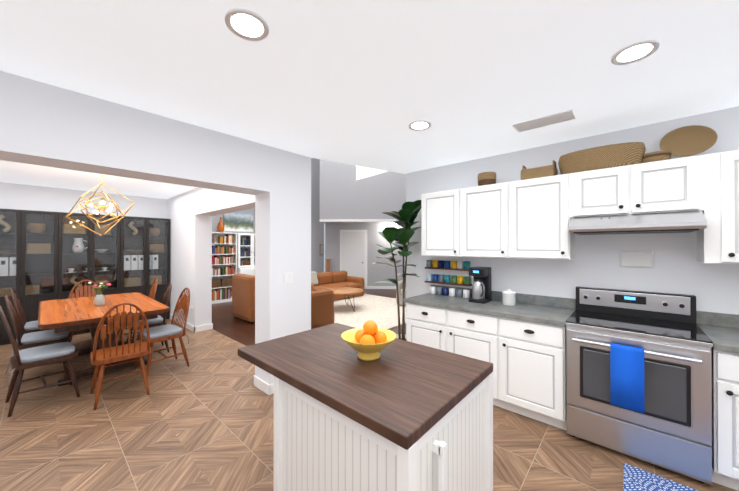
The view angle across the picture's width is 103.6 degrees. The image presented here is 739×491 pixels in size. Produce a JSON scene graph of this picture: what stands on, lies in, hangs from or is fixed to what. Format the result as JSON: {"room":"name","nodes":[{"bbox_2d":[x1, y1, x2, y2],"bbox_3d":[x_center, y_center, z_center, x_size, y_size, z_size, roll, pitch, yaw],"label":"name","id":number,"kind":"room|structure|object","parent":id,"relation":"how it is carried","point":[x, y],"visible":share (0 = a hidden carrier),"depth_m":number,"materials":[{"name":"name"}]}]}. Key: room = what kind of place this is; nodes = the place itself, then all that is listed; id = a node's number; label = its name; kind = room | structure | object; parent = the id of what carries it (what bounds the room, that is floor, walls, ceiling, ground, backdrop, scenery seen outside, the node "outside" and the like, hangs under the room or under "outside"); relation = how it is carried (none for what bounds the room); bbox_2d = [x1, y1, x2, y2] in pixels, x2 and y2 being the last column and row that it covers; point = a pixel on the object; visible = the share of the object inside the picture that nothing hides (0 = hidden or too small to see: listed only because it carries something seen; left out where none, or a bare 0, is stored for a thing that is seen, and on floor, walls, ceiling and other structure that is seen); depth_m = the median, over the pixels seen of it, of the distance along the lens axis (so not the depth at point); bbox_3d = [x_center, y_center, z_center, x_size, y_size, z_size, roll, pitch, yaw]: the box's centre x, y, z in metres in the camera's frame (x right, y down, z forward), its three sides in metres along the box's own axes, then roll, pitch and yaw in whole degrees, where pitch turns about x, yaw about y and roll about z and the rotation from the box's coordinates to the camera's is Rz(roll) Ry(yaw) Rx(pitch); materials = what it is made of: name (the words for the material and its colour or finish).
{"room":"kitchen","nodes":[
{"label":"kitchen","id":0,"kind":"room"},
{"bbox_2d":[0,182,166,218],"bbox_3d":[-5.713,0.261,4.967,0.150,2.550,3.770,0,0,42],"label":"wall","id":1,"kind":"structure","parent":0,"point":[28,197],"depth_m":5.21,"materials":[{"name":"white paint"}]},
{"bbox_2d":[0,71,310,383],"bbox_3d":[-1.842,0.249,2.306,0.310,2.550,3.150,0,0,42],"label":"wall","id":2,"kind":"structure","parent":0,"point":[44,124],"depth_m":2.46,"materials":[{"name":"white paint"}]},
{"bbox_2d":[253,375,267,393],"bbox_3d":[-1.154,1.477,3.091,0.315,0.100,0.015,0,0,42],"label":"baseboard","id":3,"kind":"structure","parent":2,"relation":"attached to","point":[264,386],"depth_m":3.08,"materials":[{"name":"white wood"}]},
{"bbox_2d":[267,383,273,394],"bbox_3d":[-0.846,1.478,3.175,0.015,0.100,0.550,0,0,42],"label":"baseboard","id":4,"kind":"structure","parent":2,"relation":"attached to","point":[270,387],"depth_m":2.98,"materials":[{"name":"white wood"}]},
{"bbox_2d":[283,272,292,283],"bbox_3d":[-0.879,0.347,3.146,0.010,0.120,0.115,0,0,42],"label":"light switch","id":5,"kind":"object","parent":2,"relation":"attached to","point":[287,277],"visible":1,"depth_m":3.14,"materials":[{"name":"white plastic"}]},
{"bbox_2d":[167,187,254,325],"bbox_3d":[-3.086,0.262,5.337,5.580,2.550,0.280,0,0,42],"label":"wall","id":6,"kind":"structure","parent":0,"point":[190,250],"depth_m":5.29,"materials":[{"name":"white paint"}]},
{"bbox_2d":[170,314,195,331],"bbox_3d":[-3.742,1.489,5.719,1.745,0.100,0.015,0,0,42],"label":"baseboard","id":7,"kind":"structure","parent":6,"relation":"attached to","point":[192,328],"depth_m":5.33,"materials":[{"name":"white"}]},
{"bbox_2d":[203,323,212,328],"bbox_3d":[-3.915,1.491,6.269,2.735,0.100,0.015,0,0,42],"label":"baseboard","id":8,"kind":"structure","parent":6,"relation":"attached to","point":[210,326],"depth_m":5.32,"materials":[{"name":"white"}]},
{"bbox_2d":[212,158,323,272],"bbox_3d":[-3.389,-1.046,9.083,0.150,5.200,4.900,0,0,42],"label":"wall","id":9,"kind":"structure","parent":0,"point":[317,240],"depth_m":10.57,"materials":[{"name":"grey paint"}]},
{"bbox_2d":[224,211,252,231],"bbox_3d":[-3.802,-0.709,8.478,0.030,0.600,0.850,0,0,42],"label":"landscape picture","id":10,"kind":"object","parent":9,"relation":"attached to","point":[240,221],"visible":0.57,"depth_m":8.47},
{"bbox_2d":[320,244,322,254],"bbox_3d":[-1.773,0.161,10.752,0.027,0.400,0.150,0,0,42],"label":"picture","id":11,"kind":"object","parent":9,"relation":"attached to","point":[321,249],"visible":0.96,"depth_m":10.73,"materials":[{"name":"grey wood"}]},
{"bbox_2d":[212,289,405,345],"bbox_3d":[1.886,1.594,6.948,10.850,0.100,8.750,0,0,42],"label":"floor","id":12,"kind":"structure","parent":0,"point":[226,322],"depth_m":5.74,"materials":[{"name":"brown wood"}]},
{"bbox_2d":[212,232,236,303],"bbox_3d":[-4.091,0.599,7.960,0.280,1.900,0.800,0,0,42],"label":"bookcase","id":13,"kind":"object","parent":12,"relation":"on","point":[224,258],"visible":0.67,"depth_m":7.98,"materials":[{"name":"white wood"}]},
{"bbox_2d":[217,217,223,232],"bbox_3d":[-4.078,-0.562,7.980,0.180,0.420,0.180,0,0,42],"label":"vase","id":14,"kind":"object","parent":13,"relation":"on","point":[220,227],"visible":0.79,"depth_m":7.93,"materials":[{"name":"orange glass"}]},
{"bbox_2d":[232,274,254,323],"bbox_3d":[-2.348,1.076,6.297,0.920,0.930,0.920,0,0,42],"label":"leather armchair","id":15,"kind":"object","parent":12,"relation":"on","point":[243,296],"visible":0.58,"depth_m":5.84,"materials":[{"name":"brown leather"}]},
{"bbox_2d":[237,233,254,275],"bbox_3d":[-3.479,0.601,8.540,0.422,1.900,0.820,0,0,42],"label":"hutch","id":16,"kind":"object","parent":12,"relation":"on","point":[246,253],"visible":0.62,"depth_m":8.38,"materials":[{"name":"white wood"}]},
{"bbox_2d":[311,289,333,328],"bbox_3d":[-1.318,1.188,5.512,0.950,0.700,1.000,0,0,42],"label":"leather recliner","id":17,"kind":"object","parent":12,"relation":"on","point":[322,307],"visible":0.25,"depth_m":5.32,"materials":[{"name":"brown leather"}]},
{"bbox_2d":[326,259,330,271],"bbox_3d":[-1.449,1.014,10.268,0.160,1.090,0.160,0,0,2],"label":"newel post","id":18,"kind":"object","parent":12,"relation":"on","point":[327,265],"visible":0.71,"depth_m":10.21,"materials":[{"name":"brown wood"}]},
{"bbox_2d":[311,271,363,299],"bbox_3d":[-1.174,1.113,8.439,0.980,0.876,2.100,0,0,42],"label":"leather sofa","id":19,"kind":"object","parent":12,"relation":"on","point":[321,280],"visible":0.42,"depth_m":8.59,"materials":[{"name":"brown leather"}]},
{"bbox_2d":[334,294,405,328],"bbox_3d":[-0.188,1.538,6.989,3.000,0.012,3.450,0,0,42],"label":"area rug","id":20,"kind":"object","parent":12,"relation":"on","point":[380,311],"visible":0.29,"depth_m":6.75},
{"bbox_2d":[321,287,362,310],"bbox_3d":[-0.670,1.309,7.051,1.040,0.459,1.040,0,0,42],"label":"coffee table","id":21,"kind":"object","parent":20,"relation":"on","point":[348,291],"visible":0.71,"depth_m":6.98,"materials":[{"name":"brown wood"}]},
{"bbox_2d":[396,280,405,305],"bbox_3d":[1.141,1.137,7.580,0.750,0.820,0.780,0,0,22],"label":"armchair","id":22,"kind":"object","parent":20,"relation":"on","point":[400,287],"visible":0.17,"depth_m":7.36,"materials":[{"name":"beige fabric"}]},
{"bbox_2d":[320,159,405,223],"bbox_3d":[0.882,-2.208,9.941,5.000,2.870,1.017,0,0,2],"label":"wall","id":23,"kind":"structure","parent":0,"point":[346,197],"depth_m":9.49,"materials":[{"name":"grey paint"}]},
{"bbox_2d":[356,166,386,179],"bbox_3d":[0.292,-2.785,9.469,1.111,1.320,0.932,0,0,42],"label":"window","id":24,"kind":"structure","parent":23,"relation":"attached to","point":[362,172],"depth_m":9.48,"materials":[{"name":"white"}]},
{"bbox_2d":[325,223,405,285],"bbox_3d":[0.899,-1.040,10.522,5.000,5.200,0.150,0,0,2],"label":"wall","id":25,"kind":"structure","parent":0,"point":[377,272],"depth_m":10.46,"materials":[{"name":"grey paint"}]},
{"bbox_2d":[340,230,366,288],"bbox_3d":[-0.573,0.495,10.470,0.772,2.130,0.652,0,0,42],"label":"room door","id":26,"kind":"structure","parent":25,"relation":"in","point":[353,252],"depth_m":10.45,"materials":[{"name":"white wood"}]},
{"bbox_2d":[367,286,395,288],"bbox_3d":[0.897,1.509,10.428,5.000,0.100,0.015,0,0,2],"label":"baseboard","id":27,"kind":"structure","parent":25,"relation":"attached to","point":[381,287],"depth_m":10.44,"materials":[{"name":"white wood"}]},
{"bbox_2d":[0,319,736,490],"bbox_3d":[-1.506,1.574,2.392,9.850,0.100,5.535,0,0,42],"label":"floor","id":28,"kind":"structure","parent":0,"point":[51,435],"depth_m":2.31,"materials":[{"name":"brown wood"}]},
{"bbox_2d":[0,209,57,344],"bbox_3d":[-5.621,0.484,4.697,0.340,2.100,0.800,0,0,42],"label":"tall cabinet","id":29,"kind":"object","parent":28,"relation":"on","point":[29,257],"visible":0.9,"depth_m":4.71,"materials":[{"name":"black wood"}]},
{"bbox_2d":[10,288,51,349],"bbox_3d":[-4.448,1.044,3.938,0.472,0.979,0.525,0,0,42],"label":"dining chair","id":30,"kind":"object","parent":28,"relation":"on","point":[30,327],"visible":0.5,"depth_m":3.78,"materials":[{"name":"brown wood"}]},
{"bbox_2d":[5,295,70,366],"bbox_3d":[-3.851,1.042,3.405,0.472,0.979,0.525,0,0,42],"label":"dining chair","id":31,"kind":"object","parent":28,"relation":"on","point":[34,339],"visible":0.75,"depth_m":3.30,"materials":[{"name":"brown wood"}]},
{"bbox_2d":[0,306,79,416],"bbox_3d":[-3.255,1.039,2.869,0.462,0.979,0.518,0,0,37],"label":"dining chair","id":32,"kind":"object","parent":28,"relation":"on","point":[20,361],"visible":1,"depth_m":2.81,"materials":[{"name":"brown wood"}]},
{"bbox_2d":[67,280,101,341],"bbox_3d":[-4.436,1.047,4.568,0.518,0.979,0.462,0,0,42],"label":"dining chair","id":33,"kind":"object","parent":28,"relation":"on","point":[90,293],"visible":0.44,"depth_m":4.67,"materials":[{"name":"brown wood"}]},
{"bbox_2d":[58,212,119,333],"bbox_3d":[-5.087,0.487,5.296,0.340,2.100,0.800,0,0,42],"label":"tall cabinet","id":34,"kind":"object","parent":28,"relation":"on","point":[84,253],"visible":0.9,"depth_m":5.23,"materials":[{"name":"black wood"}]},
{"bbox_2d":[38,292,169,385],"bbox_3d":[-3.501,1.149,3.801,1.900,0.762,1.090,0,0,42],"label":"dining table","id":35,"kind":"object","parent":28,"relation":"on","point":[67,315],"visible":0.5,"depth_m":3.48,"materials":[{"name":"brown wood"}]},
{"bbox_2d":[88,282,110,305],"bbox_3d":[-3.459,0.614,3.732,0.182,0.308,0.218,0,0,42],"label":"vase","id":36,"kind":"object","parent":35,"relation":"on","point":[99,299],"visible":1,"depth_m":3.69,"materials":[{"name":"white ceramic"}]},
{"bbox_2d":[90,302,150,409],"bbox_3d":[-2.544,1.040,2.985,0.462,0.979,0.518,0,0,-44],"label":"dining chair","id":37,"kind":"object","parent":28,"relation":"on","point":[110,354],"visible":1,"depth_m":2.88,"materials":[{"name":"brown wood"}]},
{"bbox_2d":[115,279,157,341],"bbox_3d":[-3.762,1.047,4.714,0.478,0.979,0.529,0,0,42],"label":"dining chair","id":38,"kind":"object","parent":28,"relation":"on","point":[152,292],"visible":0.33,"depth_m":4.77,"materials":[{"name":"brown wood"}]},
{"bbox_2d":[120,216,169,318],"bbox_3d":[-4.553,0.489,5.894,0.340,2.100,0.800,0,0,42],"label":"tall cabinet","id":39,"kind":"object","parent":28,"relation":"on","point":[144,253],"visible":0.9,"depth_m":5.84,"materials":[{"name":"black wood"}]},
{"bbox_2d":[126,283,171,351],"bbox_3d":[-3.165,1.045,4.182,0.478,0.979,0.529,0,0,42],"label":"dining chair","id":40,"kind":"object","parent":28,"relation":"on","point":[160,320],"visible":0.52,"depth_m":4.16,"materials":[{"name":"brown wood"}]},
{"bbox_2d":[134,287,189,375],"bbox_3d":[-2.564,1.043,3.654,0.462,0.979,0.518,0,0,38],"label":"dining chair","id":41,"kind":"object","parent":28,"relation":"on","point":[172,331],"visible":0.9,"depth_m":3.65,"materials":[{"name":"brown wood"}]},
{"bbox_2d":[238,323,492,490],"bbox_3d":[-0.065,1.068,1.625,1.245,0.904,0.795,0,0,42],"label":"kitchen island","id":42,"kind":"object","parent":28,"relation":"on","point":[400,415],"visible":0.9,"depth_m":1.30,"materials":[{"name":"white"}]},
{"bbox_2d":[341,320,396,360],"bbox_3d":[-0.004,0.514,1.610,0.311,0.202,0.311,0,0,42],"label":"fruit bowl","id":43,"kind":"object","parent":42,"relation":"on","point":[369,340],"visible":1,"depth_m":1.57,"materials":[{"name":"yellow ceramic"}]},
{"bbox_2d":[373,200,420,340],"bbox_3d":[0.308,0.472,3.671,0.614,2.116,0.821,0,0,42],"label":"fiddle-leaf fig plant","id":44,"kind":"object","parent":28,"relation":"on","point":[408,212],"visible":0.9,"depth_m":3.71,"materials":[{"name":"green plant"}]},
{"bbox_2d":[403,301,486,361],"bbox_3d":[1.023,1.090,3.212,1.098,0.875,0.645,0,0,42],"label":"base cabinet","id":45,"kind":"object","parent":28,"relation":"on","point":[463,332],"depth_m":3.00,"materials":[{"name":"white wood"}]},
{"bbox_2d":[487,313,566,430],"bbox_3d":[1.545,1.088,2.747,0.584,0.875,0.645,0,0,42],"label":"base cabinet","id":46,"kind":"object","parent":28,"relation":"on","point":[520,345],"depth_m":2.51,"materials":[{"name":"white wood"}]},
{"bbox_2d":[403,293,574,324],"bbox_3d":[1.186,0.632,3.075,1.565,0.040,0.635,0,0,42],"label":"countertop","id":47,"kind":"structure","parent":46,"relation":"on","point":[528,312],"depth_m":2.82,"materials":[{"name":"grey stone"}]},
{"bbox_2d":[469,266,490,303],"bbox_3d":[1.202,0.425,3.173,0.170,0.374,0.242,0,0,42],"label":"coffee maker","id":48,"kind":"object","parent":47,"relation":"on","point":[481,289],"visible":1,"depth_m":3.12,"materials":[{"name":"black plastic"}]},
{"bbox_2d":[502,289,515,305],"bbox_3d":[1.439,0.530,3.003,0.128,0.162,0.128,0,0,42],"label":"canister","id":49,"kind":"object","parent":47,"relation":"on","point":[508,297],"visible":0.98,"depth_m":2.96,"materials":[{"name":"white ceramic"}]},
{"bbox_2d":[565,286,712,484],"bbox_3d":[2.026,0.956,2.262,0.764,1.135,0.713,0,0,42],"label":"stove","id":50,"kind":"object","parent":28,"relation":"on","point":[670,429],"visible":0.98,"depth_m":2.06,"materials":[{"name":"silver metal"}]},
{"bbox_2d":[610,343,644,413],"bbox_3d":[1.784,0.909,2.017,0.175,0.428,0.046,0,0,42],"label":"hanging towel","id":51,"kind":"object","parent":50,"relation":"hanging from","point":[626,377],"visible":1,"depth_m":2.00,"materials":[{"name":"blue fabric"}]},
{"bbox_2d":[623,463,698,490],"bbox_3d":[2.213,1.514,1.181,1.785,0.010,0.675,0,0,42],"label":"kitchen rug","id":52,"kind":"object","parent":28,"relation":"on","point":[636,479],"visible":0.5,"depth_m":1.86,"materials":[{"name":"blue fabric"}]},
{"bbox_2d":[711,349,738,490],"bbox_3d":[2.558,1.084,1.843,0.571,0.875,0.645,0,0,42],"label":"base cabinet","id":53,"kind":"object","parent":28,"relation":"on","point":[725,362],"depth_m":1.78,"materials":[{"name":"white wood"}]},
{"bbox_2d":[698,325,738,348],"bbox_3d":[3.019,0.625,1.442,1.805,0.040,0.635,0,0,42],"label":"countertop","id":54,"kind":"structure","parent":53,"relation":"on","point":[721,337],"depth_m":1.94,"materials":[{"name":"grey stone"}]},
{"bbox_2d":[0,0,738,198],"bbox_3d":[-1.506,-1.176,2.404,9.850,0.300,5.535,0,0,42],"label":"ceiling","id":55,"kind":"structure","parent":0,"point":[364,83],"depth_m":1.70,"materials":[{"name":"white paint"}]},
{"bbox_2d":[66,174,133,235],"bbox_3d":[-3.501,-0.569,3.808,0.625,0.900,0.654,0,0,42],"label":"chandelier","id":56,"kind":"object","parent":55,"relation":"hanging from","point":[101,202],"visible":0.94,"depth_m":3.78,"materials":[{"name":"gold metal"}]},
{"bbox_2d":[225,8,268,40],"bbox_3d":[-0.569,-1.024,1.358,0.192,0.012,0.192,0,0,42],"label":"recessed light","id":57,"kind":"object","parent":55,"relation":"in","point":[247,24],"visible":0.96,"depth_m":1.35,"materials":[{"name":"white"}]},
{"bbox_2d":[409,120,430,130],"bbox_3d":[0.429,-1.019,2.478,0.192,0.012,0.192,0,0,42],"label":"recessed light","id":58,"kind":"object","parent":55,"relation":"in","point":[419,125],"visible":1,"depth_m":2.47,"materials":[{"name":"white"}]},
{"bbox_2d":[512,109,575,131],"bbox_3d":[1.432,-1.018,2.400,0.420,0.016,0.200,0,0,42],"label":"ceiling vent","id":59,"kind":"object","parent":55,"relation":"in","point":[559,117],"visible":0.98,"depth_m":2.37,"materials":[{"name":"white metal"}]},
{"bbox_2d":[611,39,659,64],"bbox_3d":[1.410,-1.024,1.549,0.192,0.012,0.192,0,0,42],"label":"recessed light","id":60,"kind":"object","parent":55,"relation":"in","point":[635,52],"visible":1,"depth_m":1.54,"materials":[{"name":"white"}]},
{"bbox_2d":[406,106,738,334],"bbox_3d":[2.264,0.250,2.644,4.550,2.550,0.150,0,0,42],"label":"wall","id":61,"kind":"structure","parent":0,"point":[678,268],"depth_m":2.69,"materials":[{"name":"white paint"}]},
{"bbox_2d":[421,190,452,256],"bbox_3d":[0.951,-0.251,3.487,0.571,0.760,0.340,0,0,42],"label":"upper cabinet","id":62,"kind":"object","parent":61,"relation":"attached to","point":[436,207],"depth_m":3.40,"materials":[{"name":"white wood"}]},
{"bbox_2d":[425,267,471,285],"bbox_3d":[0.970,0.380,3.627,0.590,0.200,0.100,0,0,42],"label":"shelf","id":63,"kind":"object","parent":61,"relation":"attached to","point":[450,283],"visible":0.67,"depth_m":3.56,"materials":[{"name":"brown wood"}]},
{"bbox_2d":[453,183,500,257],"bbox_3d":[1.301,-0.252,3.174,0.640,0.760,0.340,0,0,42],"label":"upper cabinet","id":64,"kind":"object","parent":61,"relation":"attached to","point":[476,210],"depth_m":3.09,"materials":[{"name":"white wood"}]},
{"bbox_2d":[501,173,574,259],"bbox_3d":[1.651,-0.254,2.862,0.571,0.760,0.340,0,0,42],"label":"upper cabinet","id":65,"kind":"object","parent":61,"relation":"attached to","point":[527,219],"depth_m":2.71,"materials":[{"name":"white wood"}]},
{"bbox_2d":[620,251,653,267],"bbox_3d":[2.297,0.120,2.506,0.215,0.140,0.010,0,0,42],"label":"sign","id":66,"kind":"object","parent":61,"relation":"attached to","point":[640,259],"visible":1,"depth_m":2.50,"materials":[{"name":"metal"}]},
{"bbox_2d":[568,211,706,234],"bbox_3d":[2.100,-0.172,2.349,0.756,0.143,0.508,0,0,42],"label":"range hood","id":67,"kind":"object","parent":61,"relation":"attached to","point":[679,222],"visible":1,"depth_m":2.17,"materials":[{"name":"silver metal"}]},
{"bbox_2d":[573,154,708,217],"bbox_3d":[2.156,-0.441,2.413,0.780,0.390,0.340,0,0,42],"label":"upper cabinet","id":68,"kind":"object","parent":61,"relation":"attached to","point":[679,184],"depth_m":2.23,"materials":[{"name":"white wood"}]},
{"bbox_2d":[696,150,738,263],"bbox_3d":[2.666,-0.258,1.957,0.588,0.760,0.340,0,0,42],"label":"upper cabinet","id":69,"kind":"object","parent":61,"relation":"attached to","point":[719,242],"depth_m":1.98,"materials":[{"name":"white wood"}]},
{"bbox_2d":[431,285,738,328],"bbox_3d":[2.352,0.559,2.448,4.140,0.099,0.020,0,0,42],"label":"backsplash","id":70,"kind":"structure","parent":0,"relation":"attached to","point":[702,317],"depth_m":2.82,"materials":[{"name":"grey stone"}]}
]}

